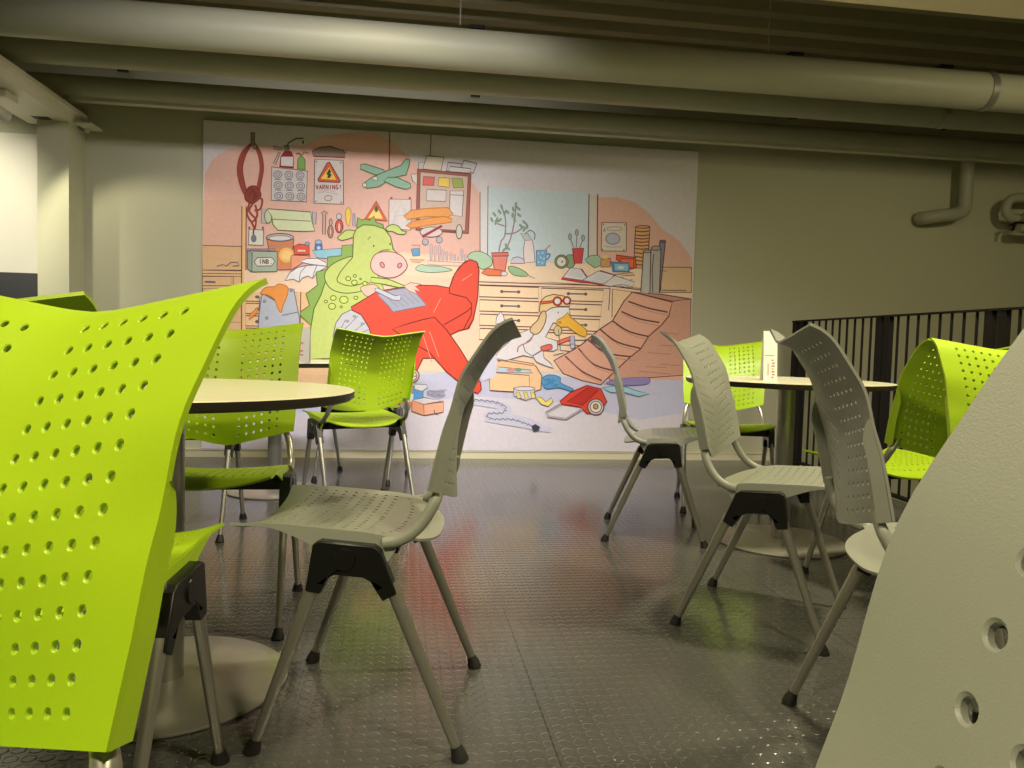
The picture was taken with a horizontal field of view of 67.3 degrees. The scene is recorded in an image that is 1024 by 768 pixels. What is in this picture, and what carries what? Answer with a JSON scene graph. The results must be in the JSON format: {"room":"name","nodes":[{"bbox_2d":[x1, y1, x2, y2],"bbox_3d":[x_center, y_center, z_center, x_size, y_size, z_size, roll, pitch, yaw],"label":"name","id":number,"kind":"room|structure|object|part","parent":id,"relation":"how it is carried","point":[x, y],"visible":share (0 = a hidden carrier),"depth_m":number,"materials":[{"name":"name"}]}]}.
{"room":"cafeteria","nodes":[
{"label":"cafeteria","id":0,"kind":"room"},
{"bbox_2d":[0,457,1007,767],"bbox_3d":[-1.040,0.836,1.286,7.530,0.120,8.735,1,3,-8],"label":"floor","id":1,"kind":"structure","parent":0,"point":[573,639],"depth_m":2.31,"materials":[{"name":"rubber"}]},
{"bbox_2d":[37,120,85,295],"bbox_3d":[-3.047,-0.607,5.208,0.193,2.240,0.265,1,3,-8],"label":"pillar","id":2,"kind":"structure","parent":1,"relation":"on","point":[60,144],"depth_m":5.06,"materials":[{"name":"paint"}]},
{"bbox_2d":[0,55,102,132],"bbox_3d":[-2.655,-1.543,2.669,0.420,0.253,5.180,1,3,-8],"label":"beam","id":3,"kind":"structure","parent":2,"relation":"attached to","point":[36,101],"depth_m":4.63,"materials":[{"name":"beige paint"}]},
{"bbox_3d":[-2.948,-1.600,4.423,0.118,0.166,0.184,1,3,-8],"label":"spot lamp","id":4,"kind":"part","parent":3,"relation":"part of","materials":[{"name":"white metal"}]},
{"bbox_2d":[0,291,229,767],"bbox_3d":[-0.808,0.319,1.299,0.500,0.923,0.595,1,3,-2],"label":"chair","id":5,"kind":"object","parent":1,"relation":"on","point":[184,593],"visible":0.06,"depth_m":1.31,"materials":[{"name":"green plastic"}]},
{"bbox_3d":[-0.795,0.076,1.081,0.459,0.415,0.185,1,3,-2],"label":"backrest","id":6,"kind":"part","parent":5,"relation":"part of","materials":[{"name":"plastic"}]},
{"bbox_3d":[-0.811,0.332,1.387,0.449,0.076,0.422,1,3,-2],"label":"seat","id":7,"kind":"part","parent":5,"relation":"part of","materials":[{"name":"plastic"}]},
{"bbox_3d":[-0.583,0.599,1.206,0.025,0.362,0.172,1,3,-2],"label":"leg","id":8,"kind":"part","parent":5,"relation":"part of","materials":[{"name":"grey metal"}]},
{"bbox_3d":[-0.592,0.584,1.495,0.025,0.360,0.147,1,3,-2],"label":"leg","id":9,"kind":"part","parent":5,"relation":"part of","materials":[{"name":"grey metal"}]},
{"bbox_2d":[0,278,267,767],"bbox_3d":[-0.545,0.366,0.538,0.500,0.923,0.595,3,3,20],"label":"chair","id":10,"kind":"object","parent":1,"relation":"on","point":[67,354],"visible":1,"depth_m":0.63,"materials":[{"name":"plastic"}]},
{"bbox_2d":[135,347,246,541],"bbox_3d":[-1.473,0.191,3.381,0.500,0.923,0.595,1,3,-7],"label":"chair","id":11,"kind":"object","parent":1,"relation":"on","point":[229,450],"visible":0.02,"depth_m":3.36,"materials":[{"name":"green plastic"}]},
{"bbox_3d":[-1.484,0.204,3.468,0.449,0.076,0.422,1,3,-7],"label":"seat","id":12,"kind":"part","parent":11,"relation":"part of","materials":[{"name":"plastic"}]},
{"bbox_3d":[-1.239,0.471,3.310,0.025,0.362,0.172,1,3,-7],"label":"leg","id":13,"kind":"part","parent":11,"relation":"part of","materials":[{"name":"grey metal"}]},
{"bbox_3d":[-1.274,0.455,3.597,0.025,0.360,0.147,1,3,-7],"label":"leg","id":14,"kind":"part","parent":11,"relation":"part of","materials":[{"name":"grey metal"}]},
{"bbox_2d":[32,378,354,741],"bbox_3d":[-0.852,0.378,1.899,0.896,0.740,0.896,1,3,-8],"label":"round table","id":15,"kind":"object","parent":1,"relation":"on","point":[243,670],"visible":0.38,"depth_m":1.87,"materials":[{"name":"beige laminate"}]},
{"bbox_3d":[-0.861,0.737,1.917,0.580,0.020,0.580,1,3,-8],"label":"plate","id":16,"kind":"part","parent":15,"relation":"part of","materials":[{"name":"metal"}]},
{"bbox_2d":[156,323,303,639],"bbox_3d":[-0.927,0.258,2.401,0.500,0.923,0.595,1,3,-8],"label":"chair","id":17,"kind":"object","parent":1,"relation":"on","point":[226,430],"visible":0.53,"depth_m":2.55,"materials":[{"name":"green plastic"}]},
{"bbox_3d":[-0.949,-0.007,2.591,0.459,0.415,0.185,1,3,-8],"label":"backrest","id":18,"kind":"part","parent":17,"relation":"part of","materials":[{"name":"plastic"}]},
{"bbox_3d":[-0.915,0.280,2.317,0.449,0.076,0.422,1,3,-8],"label":"seat","id":19,"kind":"part","parent":17,"relation":"part of","materials":[{"name":"plastic"}]},
{"bbox_3d":[-0.683,0.540,2.276,0.025,0.360,0.147,1,3,-8],"label":"leg","id":20,"kind":"part","parent":17,"relation":"part of","materials":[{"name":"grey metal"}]},
{"bbox_3d":[-0.724,0.524,2.562,0.025,0.362,0.172,1,3,-8],"label":"leg","id":21,"kind":"part","parent":17,"relation":"part of","materials":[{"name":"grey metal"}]},
{"bbox_2d":[227,358,351,499],"bbox_3d":[-1.337,0.236,4.340,0.896,0.740,0.896,1,3,-8],"label":"round table","id":22,"kind":"object","parent":1,"relation":"on","point":[274,458],"visible":0.17,"depth_m":4.27,"materials":[{"name":"beige laminate"}]},
{"bbox_3d":[-1.347,0.596,4.359,0.520,0.020,0.520,1,3,-8],"label":"plate","id":23,"kind":"part","parent":22,"relation":"part of","materials":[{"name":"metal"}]},
{"bbox_2d":[282,327,310,362],"bbox_3d":[-1.115,-0.202,3.977,0.140,0.185,0.040,2,3,0],"label":"table card","id":24,"kind":"object","parent":22,"relation":"on","point":[305,348],"visible":0.42,"depth_m":3.96,"materials":[{"name":"white paper"}]},
{"bbox_2d":[311,338,409,484],"bbox_3d":[-0.930,0.128,4.860,0.500,0.923,0.595,2,3,8],"label":"chair","id":25,"kind":"object","parent":1,"relation":"on","point":[397,409],"visible":0.08,"depth_m":4.78,"materials":[{"name":"green plastic"}]},
{"bbox_3d":[-1.189,0.397,4.733,0.025,0.360,0.147,2,3,8],"label":"leg","id":26,"kind":"part","parent":25,"relation":"part of","materials":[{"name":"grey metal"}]},
{"bbox_3d":[-1.148,0.383,5.019,0.025,0.362,0.172,2,3,8],"label":"leg","id":27,"kind":"part","parent":25,"relation":"part of","materials":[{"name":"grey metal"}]},
{"bbox_3d":[-0.943,0.150,4.775,0.449,0.076,0.422,2,3,8],"label":"seat","id":28,"kind":"part","parent":25,"relation":"part of","materials":[{"name":"plastic"}]},
{"bbox_3d":[-0.894,-0.135,5.050,0.459,0.415,0.185,2,3,8],"label":"backrest","id":29,"kind":"part","parent":25,"relation":"part of","materials":[{"name":"plastic"}]},
{"bbox_3d":[-0.736,0.413,4.669,0.025,0.360,0.147,2,3,8],"label":"leg","id":30,"kind":"part","parent":25,"relation":"part of","materials":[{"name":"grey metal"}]},
{"bbox_2d":[302,328,424,494],"bbox_3d":[-0.791,0.176,4.014,0.500,0.923,0.595,0,4,-32],"label":"chair","id":31,"kind":"object","parent":1,"relation":"on","point":[373,416],"visible":0.98,"depth_m":3.88,"materials":[{"name":"green plastic"}]},
{"bbox_3d":[-1.086,0.436,4.056,0.025,0.360,0.147,0,4,-32],"label":"leg","id":32,"kind":"part","parent":31,"relation":"part of","materials":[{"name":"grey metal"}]},
{"bbox_3d":[-0.933,0.453,3.810,0.025,0.362,0.172,0,4,-32],"label":"leg","id":33,"kind":"part","parent":31,"relation":"part of","materials":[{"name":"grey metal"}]},
{"bbox_3d":[-0.838,0.189,4.089,0.449,0.076,0.422,0,4,-32],"label":"seat","id":34,"kind":"part","parent":31,"relation":"part of","materials":[{"name":"plastic"}]},
{"bbox_3d":[-0.676,-0.065,3.827,0.459,0.415,0.185,0,4,-32],"label":"backrest","id":35,"kind":"part","parent":31,"relation":"part of","materials":[{"name":"plastic"}]},
{"bbox_3d":[-0.697,0.434,4.298,0.025,0.360,0.147,0,4,-32],"label":"leg","id":36,"kind":"part","parent":31,"relation":"part of","materials":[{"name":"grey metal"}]},
{"bbox_3d":[-0.544,0.451,4.053,0.025,0.362,0.172,0,4,-32],"label":"leg","id":37,"kind":"part","parent":31,"relation":"part of","materials":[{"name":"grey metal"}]},
{"bbox_2d":[230,318,520,764],"bbox_3d":[-0.287,0.306,1.814,0.595,0.923,0.500,2,3,1],"label":"chair","id":38,"kind":"object","parent":1,"relation":"on","point":[352,532],"visible":1,"depth_m":1.60,"materials":[{"name":"grey plastic"}]},
{"bbox_3d":[-0.473,0.581,1.602,0.147,0.360,0.025,2,3,1],"label":"leg","id":39,"kind":"part","parent":38,"relation":"part of","materials":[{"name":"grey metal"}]},
{"bbox_3d":[-0.465,0.558,2.059,0.147,0.360,0.025,2,3,1],"label":"leg","id":40,"kind":"part","parent":38,"relation":"part of","materials":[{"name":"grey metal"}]},
{"bbox_3d":[-0.374,0.321,1.816,0.422,0.076,0.449,2,3,1],"label":"seat","id":41,"kind":"part","parent":38,"relation":"part of","materials":[{"name":"grey plastic"}]},
{"bbox_3d":[-0.184,0.589,1.597,0.172,0.362,0.025,2,3,1],"label":"leg","id":42,"kind":"part","parent":38,"relation":"part of","materials":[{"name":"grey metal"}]},
{"bbox_3d":[-0.176,0.566,2.054,0.172,0.362,0.025,2,3,1],"label":"leg","id":43,"kind":"part","parent":38,"relation":"part of","materials":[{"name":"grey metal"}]},
{"bbox_3d":[-0.075,0.058,1.797,0.185,0.415,0.459,2,3,1],"label":"backrest","id":44,"kind":"part","parent":38,"relation":"part of","materials":[{"name":"grey plastic"}]},
{"bbox_2d":[590,334,707,548],"bbox_3d":[0.652,0.237,3.611,0.595,0.923,0.500,2,3,8],"label":"chair","id":45,"kind":"object","parent":1,"relation":"on","point":[655,443],"visible":0.91,"depth_m":3.40,"materials":[{"name":"grey plastic"}]},
{"bbox_3d":[0.457,-0.024,3.628,0.185,0.415,0.459,2,3,8],"label":"backrest","id":46,"kind":"part","parent":45,"relation":"part of","materials":[{"name":"grey plastic"}]},
{"bbox_3d":[0.498,0.512,3.416,0.172,0.362,0.025,2,3,8],"label":"leg","id":47,"kind":"part","parent":45,"relation":"part of","materials":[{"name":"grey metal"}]},
{"bbox_3d":[0.566,0.490,3.868,0.172,0.362,0.025,2,3,8],"label":"leg","id":48,"kind":"part","parent":45,"relation":"part of","materials":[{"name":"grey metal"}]},
{"bbox_3d":[0.738,0.257,3.599,0.422,0.076,0.449,2,3,8],"label":"seat","id":49,"kind":"part","parent":45,"relation":"part of","materials":[{"name":"grey plastic"}]},
{"bbox_3d":[0.853,0.501,3.826,0.147,0.360,0.025,2,3,8],"label":"leg","id":50,"kind":"part","parent":45,"relation":"part of","materials":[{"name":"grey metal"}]},
{"bbox_3d":[0.784,0.523,3.373,0.147,0.360,0.025,2,3,8],"label":"leg","id":51,"kind":"part","parent":45,"relation":"part of","materials":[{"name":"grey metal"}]},
{"bbox_2d":[674,339,775,512],"bbox_3d":[1.183,0.217,4.263,0.500,0.923,0.595,2,3,8],"label":"chair","id":52,"kind":"object","parent":1,"relation":"on","point":[767,431],"visible":0.5,"depth_m":4.38,"materials":[{"name":"green plastic"}]},
{"bbox_3d":[0.965,0.472,4.422,0.025,0.362,0.172,2,3,8],"label":"leg","id":53,"kind":"part","parent":52,"relation":"part of","materials":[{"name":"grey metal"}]},
{"bbox_3d":[0.924,0.486,4.136,0.025,0.360,0.147,2,3,8],"label":"leg","id":54,"kind":"part","parent":52,"relation":"part of","materials":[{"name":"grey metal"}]},
{"bbox_3d":[1.219,-0.046,4.452,0.459,0.415,0.185,2,3,8],"label":"backrest","id":55,"kind":"part","parent":52,"relation":"part of","materials":[{"name":"plastic"}]},
{"bbox_3d":[1.170,0.239,4.178,0.449,0.076,0.422,2,3,8],"label":"seat","id":56,"kind":"part","parent":52,"relation":"part of","materials":[{"name":"plastic"}]},
{"bbox_3d":[1.418,0.488,4.358,0.025,0.362,0.172,2,3,8],"label":"leg","id":57,"kind":"part","parent":52,"relation":"part of","materials":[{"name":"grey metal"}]},
{"bbox_3d":[1.378,0.502,4.072,0.025,0.360,0.147,2,3,8],"label":"leg","id":58,"kind":"part","parent":52,"relation":"part of","materials":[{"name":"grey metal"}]},
{"bbox_2d":[660,331,845,655],"bbox_3d":[0.809,0.299,2.511,0.595,0.923,0.500,3,3,29],"label":"chair","id":59,"kind":"object","parent":1,"relation":"on","point":[761,489],"visible":0.94,"depth_m":2.44,"materials":[{"name":"grey plastic"}]},
{"bbox_3d":[0.636,0.036,2.596,0.185,0.415,0.459,3,3,29],"label":"backrest","id":60,"kind":"part","parent":59,"relation":"part of","materials":[{"name":"grey plastic"}]},
{"bbox_3d":[0.591,0.570,2.380,0.172,0.362,0.025,3,3,29],"label":"leg","id":61,"kind":"part","parent":59,"relation":"part of","materials":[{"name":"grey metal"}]},
{"bbox_3d":[0.811,0.554,2.781,0.172,0.362,0.025,3,3,29],"label":"leg","id":62,"kind":"part","parent":59,"relation":"part of","materials":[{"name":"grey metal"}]},
{"bbox_3d":[0.884,0.321,2.471,0.422,0.076,0.449,3,3,29],"label":"seat","id":63,"kind":"part","parent":59,"relation":"part of","materials":[{"name":"grey plastic"}]},
{"bbox_3d":[0.845,0.584,2.241,0.147,0.360,0.025,3,3,29],"label":"leg","id":64,"kind":"part","parent":59,"relation":"part of","materials":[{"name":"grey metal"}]},
{"bbox_3d":[1.065,0.569,2.642,0.147,0.360,0.025,3,3,29],"label":"leg","id":65,"kind":"part","parent":59,"relation":"part of","materials":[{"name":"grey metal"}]},
{"bbox_2d":[686,375,897,558],"bbox_3d":[1.235,0.351,3.496,0.896,0.740,0.896,1,3,-8],"label":"round table","id":66,"kind":"object","parent":1,"relation":"on","point":[766,540],"visible":0.61,"depth_m":3.45,"materials":[{"name":"beige laminate"}]},
{"bbox_2d":[760,331,777,380],"bbox_3d":[1.124,-0.123,3.357,0.062,0.215,0.040,1,3,-6],"label":"table card","id":67,"kind":"object","parent":66,"relation":"on","point":[768,369],"visible":0.95,"depth_m":3.35,"materials":[{"name":"white paper"}]},
{"bbox_3d":[1.225,0.710,3.515,0.580,0.020,0.580,1,3,-8],"label":"plate","id":68,"kind":"part","parent":66,"relation":"part of","materials":[{"name":"metal"}]},
{"bbox_2d":[770,323,1007,722],"bbox_3d":[0.851,0.347,1.617,0.595,0.923,0.500,2,3,10],"label":"chair","id":69,"kind":"object","parent":1,"relation":"on","point":[850,453],"visible":0.63,"depth_m":1.58,"materials":[{"name":"grey plastic"}]},
{"bbox_3d":[0.769,0.601,1.876,0.172,0.362,0.025,2,3,10],"label":"leg","id":70,"kind":"part","parent":69,"relation":"part of","materials":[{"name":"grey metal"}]},
{"bbox_3d":[0.655,0.086,1.638,0.185,0.415,0.459,2,3,10],"label":"backrest","id":71,"kind":"part","parent":69,"relation":"part of","materials":[{"name":"grey plastic"}]},
{"bbox_3d":[0.936,0.368,1.604,0.422,0.076,0.449,2,3,10],"label":"seat","id":72,"kind":"part","parent":69,"relation":"part of","materials":[{"name":"grey plastic"}]},
{"bbox_3d":[1.054,0.611,1.828,0.147,0.360,0.025,2,3,10],"label":"leg","id":73,"kind":"part","parent":69,"relation":"part of","materials":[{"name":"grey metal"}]},
{"bbox_2d":[802,339,1010,573],"bbox_3d":[1.460,0.299,2.850,0.500,0.923,0.595,1,3,-19],"label":"chair","id":74,"kind":"object","parent":1,"relation":"on","point":[900,464],"visible":0.41,"depth_m":2.66,"materials":[{"name":"green plastic"}]},
{"bbox_3d":[1.179,0.555,2.955,0.025,0.360,0.147,1,3,-19],"label":"leg","id":75,"kind":"part","parent":74,"relation":"part of","materials":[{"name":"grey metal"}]},
{"bbox_3d":[1.431,0.311,2.933,0.449,0.076,0.422,1,3,-19],"label":"seat","id":76,"kind":"part","parent":74,"relation":"part of","materials":[{"name":"plastic"}]},
{"bbox_3d":[1.534,0.058,2.643,0.459,0.415,0.185,1,3,-19],"label":"backrest","id":77,"kind":"part","parent":74,"relation":"part of","materials":[{"name":"plastic"}]},
{"bbox_2d":[790,306,1023,502],"bbox_3d":[2.237,0.189,3.713,0.040,1.095,4.019,1,3,-5],"label":"stair railing","id":78,"kind":"object","parent":1,"relation":"on","point":[884,328],"visible":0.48,"depth_m":4.47,"materials":[{"name":"black metal"}]},
{"bbox_3d":[2.076,0.086,5.682,0.028,1.085,0.050,1,3,-8],"label":"post","id":79,"kind":"part","parent":78,"relation":"part of","materials":[{"name":"black metal"}]},
{"bbox_3d":[2.085,0.092,5.572,0.028,1.085,0.050,1,3,-8],"label":"post","id":80,"kind":"part","parent":78,"relation":"part of","materials":[{"name":"black metal"}]},
{"bbox_3d":[2.166,0.147,4.575,0.028,1.085,0.050,1,3,-8],"label":"post","id":81,"kind":"part","parent":78,"relation":"part of","materials":[{"name":"black metal"}]},
{"bbox_3d":[2.174,0.152,4.486,0.028,1.085,0.050,1,3,-8],"label":"post","id":82,"kind":"part","parent":78,"relation":"part of","materials":[{"name":"black metal"}]},
{"bbox_3d":[2.242,0.198,3.648,0.028,1.085,0.050,1,3,-8],"label":"post","id":83,"kind":"part","parent":78,"relation":"part of","materials":[{"name":"black metal"}]},
{"bbox_3d":[2.249,0.202,3.559,0.028,1.085,0.050,1,3,-8],"label":"post","id":84,"kind":"part","parent":78,"relation":"part of","materials":[{"name":"black metal"}]},
{"bbox_2d":[815,329,1023,767],"bbox_3d":[-0.009,0.404,0.089,0.595,0.923,0.500,1,3,-5],"label":"chair","id":85,"kind":"object","parent":1,"relation":"on","point":[951,572],"visible":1,"depth_m":0.28,"materials":[{"name":"grey plastic"}]},
{"bbox_2d":[930,338,1007,648],"bbox_3d":[1.478,0.340,2.084,0.500,0.923,0.595,2,3,4],"label":"chair","id":86,"kind":"object","parent":1,"relation":"on","point":[956,401],"visible":0.19,"depth_m":2.27,"materials":[{"name":"green plastic"}]},
{"bbox_3d":[1.500,0.076,2.275,0.459,0.415,0.185,2,3,4],"label":"backrest","id":87,"kind":"part","parent":86,"relation":"part of","materials":[{"name":"plastic"}]},
{"bbox_3d":[1.230,0.610,1.940,0.025,0.360,0.147,2,3,4],"label":"leg","id":88,"kind":"part","parent":86,"relation":"part of","materials":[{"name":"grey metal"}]},
{"bbox_2d":[0,61,1023,502],"bbox_3d":[0.078,0.313,5.903,11.000,5.700,0.150,1,3,-8],"label":"wall","id":89,"kind":"structure","parent":0,"point":[783,236],"depth_m":6.01,"materials":[{"name":"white paint"}]},
{"bbox_2d":[0,132,37,272],"bbox_3d":[-4.226,-1.238,5.105,2.195,0.935,0.075,1,3,-8],"label":"panel","id":90,"kind":"object","parent":89,"relation":"attached to","point":[18,152],"depth_m":5.19,"materials":[{"name":"white paint"}]},
{"bbox_2d":[0,272,37,298],"bbox_3d":[-4.252,-0.143,5.133,2.195,1.255,0.135,1,3,-8],"label":"trim","id":91,"kind":"structure","parent":89,"relation":"attached to","point":[12,285],"depth_m":5.17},
{"bbox_2d":[201,120,697,451],"bbox_3d":[-0.399,-0.656,5.685,3.614,2.308,0.039,1,3,-8],"label":"wall mural","id":92,"kind":"object","parent":89,"relation":"attached to","point":[451,239],"visible":0.94,"depth_m":5.69},
{"bbox_2d":[185,448,774,460],"bbox_3d":[-0.495,0.526,5.745,5.230,0.060,0.030,1,3,-8],"label":"baseboard","id":93,"kind":"structure","parent":89,"relation":"attached to","point":[189,452],"depth_m":5.77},
{"bbox_2d":[914,161,974,224],"bbox_3d":[3.420,-1.521,6.065,0.433,0.523,0.150,2,3,5],"label":"pipe","id":94,"kind":"object","parent":89,"relation":"attached to","point":[967,168],"visible":0.95,"depth_m":6.03,"materials":[{"name":"grey metal"}]},
{"bbox_2d":[1001,193,1023,233],"bbox_3d":[4.141,-1.346,6.064,0.537,0.336,0.163,1,3,-8],"label":"pipe","id":95,"kind":"object","parent":89,"relation":"attached to","point":[1008,215],"visible":1,"depth_m":6.05,"materials":[{"name":"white metal"}]},
{"bbox_3d":[3.966,-1.237,6.026,0.130,0.084,0.048,1,3,-8],"label":"valve lever","id":96,"kind":"part","parent":95,"relation":"part of","materials":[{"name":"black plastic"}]},
{"bbox_2d":[134,0,1023,74],"bbox_3d":[0.751,-2.209,1.446,11.200,0.200,8.900,1,3,-8],"label":"ceiling","id":97,"kind":"structure","parent":0,"point":[815,28],"depth_m":4.89,"materials":[{"name":"paint"}]},
{"bbox_2d":[117,69,128,72],"bbox_3d":[-2.382,-2.141,4.706,0.100,0.450,0.060,1,3,-8],"label":"bracket","id":98,"kind":"object","parent":97,"relation":"hanging from","point":[118,70],"visible":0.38,"depth_m":4.71,"materials":[{"name":"black metal"}]},
{"bbox_2d":[459,0,461,24],"bbox_3d":[-0.264,-2.070,3.992,0.007,0.400,0.007,2,3,15],"label":"rod","id":99,"kind":"object","parent":97,"relation":"hanging from","point":[460,0],"visible":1,"depth_m":4.00,"materials":[{"name":"grey metal"}]},
{"bbox_2d":[469,24,484,97],"bbox_3d":[-0.234,-2.098,5.006,0.100,0.450,0.060,1,3,-8],"label":"bracket","id":100,"kind":"object","parent":97,"relation":"hanging from","point":[471,26],"visible":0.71,"depth_m":4.97,"materials":[{"name":"black metal"}]},
{"bbox_2d":[786,51,803,120],"bbox_3d":[1.945,-2.054,5.311,0.100,0.450,0.060,1,3,-8],"label":"bracket","id":101,"kind":"object","parent":97,"relation":"hanging from","point":[791,53],"visible":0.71,"depth_m":5.28,"materials":[{"name":"black metal"}]},
{"bbox_2d":[825,0,1023,18],"bbox_3d":[3.110,-1.938,3.320,5.800,0.430,0.930,1,3,-8],"label":"soffit beam","id":102,"kind":"structure","parent":97,"relation":"attached to","point":[1014,9],"depth_m":3.59,"materials":[{"name":"paint"}]},
{"bbox_2d":[935,64,953,130],"bbox_3d":[3.064,-2.032,5.467,0.100,0.450,0.060,1,3,-8],"label":"bracket","id":103,"kind":"object","parent":97,"relation":"hanging from","point":[945,66],"visible":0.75,"depth_m":5.43,"materials":[{"name":"black metal"}]},
{"bbox_3d":[6.197,0.667,2.355,0.150,5.700,8.885,1,3,-8],"label":"wall","id":104,"kind":"structure","parent":0,"visible":0},
{"bbox_2d":[0,0,1023,113],"bbox_3d":[0.345,-1.817,4.293,11.000,0.228,0.228,1,3,-8],"label":"pipe","id":105,"kind":"object","parent":104,"relation":"attached to","point":[115,22],"visible":1,"depth_m":4.15,"materials":[{"name":"grey metal"}]},
{"bbox_2d":[0,36,1023,133],"bbox_3d":[0.269,-1.878,4.846,11.000,0.184,0.184,1,3,-8],"label":"pipe","id":106,"kind":"object","parent":104,"relation":"attached to","point":[14,49],"visible":0.67,"depth_m":4.73,"materials":[{"name":"grey metal"}]},
{"bbox_2d":[24,71,1023,159],"bbox_3d":[1.172,-1.854,5.538,9.020,0.132,0.132,1,3,-8],"label":"pipe","id":107,"kind":"object","parent":104,"relation":"attached to","point":[60,84],"visible":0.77,"depth_m":5.33,"materials":[{"name":"grey metal"}]},
{"bbox_2d":[58,95,1023,164],"bbox_3d":[1.289,-1.803,5.667,8.750,0.032,0.064,1,3,-8],"label":"pipe","id":108,"kind":"object","parent":104,"relation":"attached to","point":[76,99],"visible":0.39,"depth_m":5.48,"materials":[{"name":"grey metal"}]}
]}

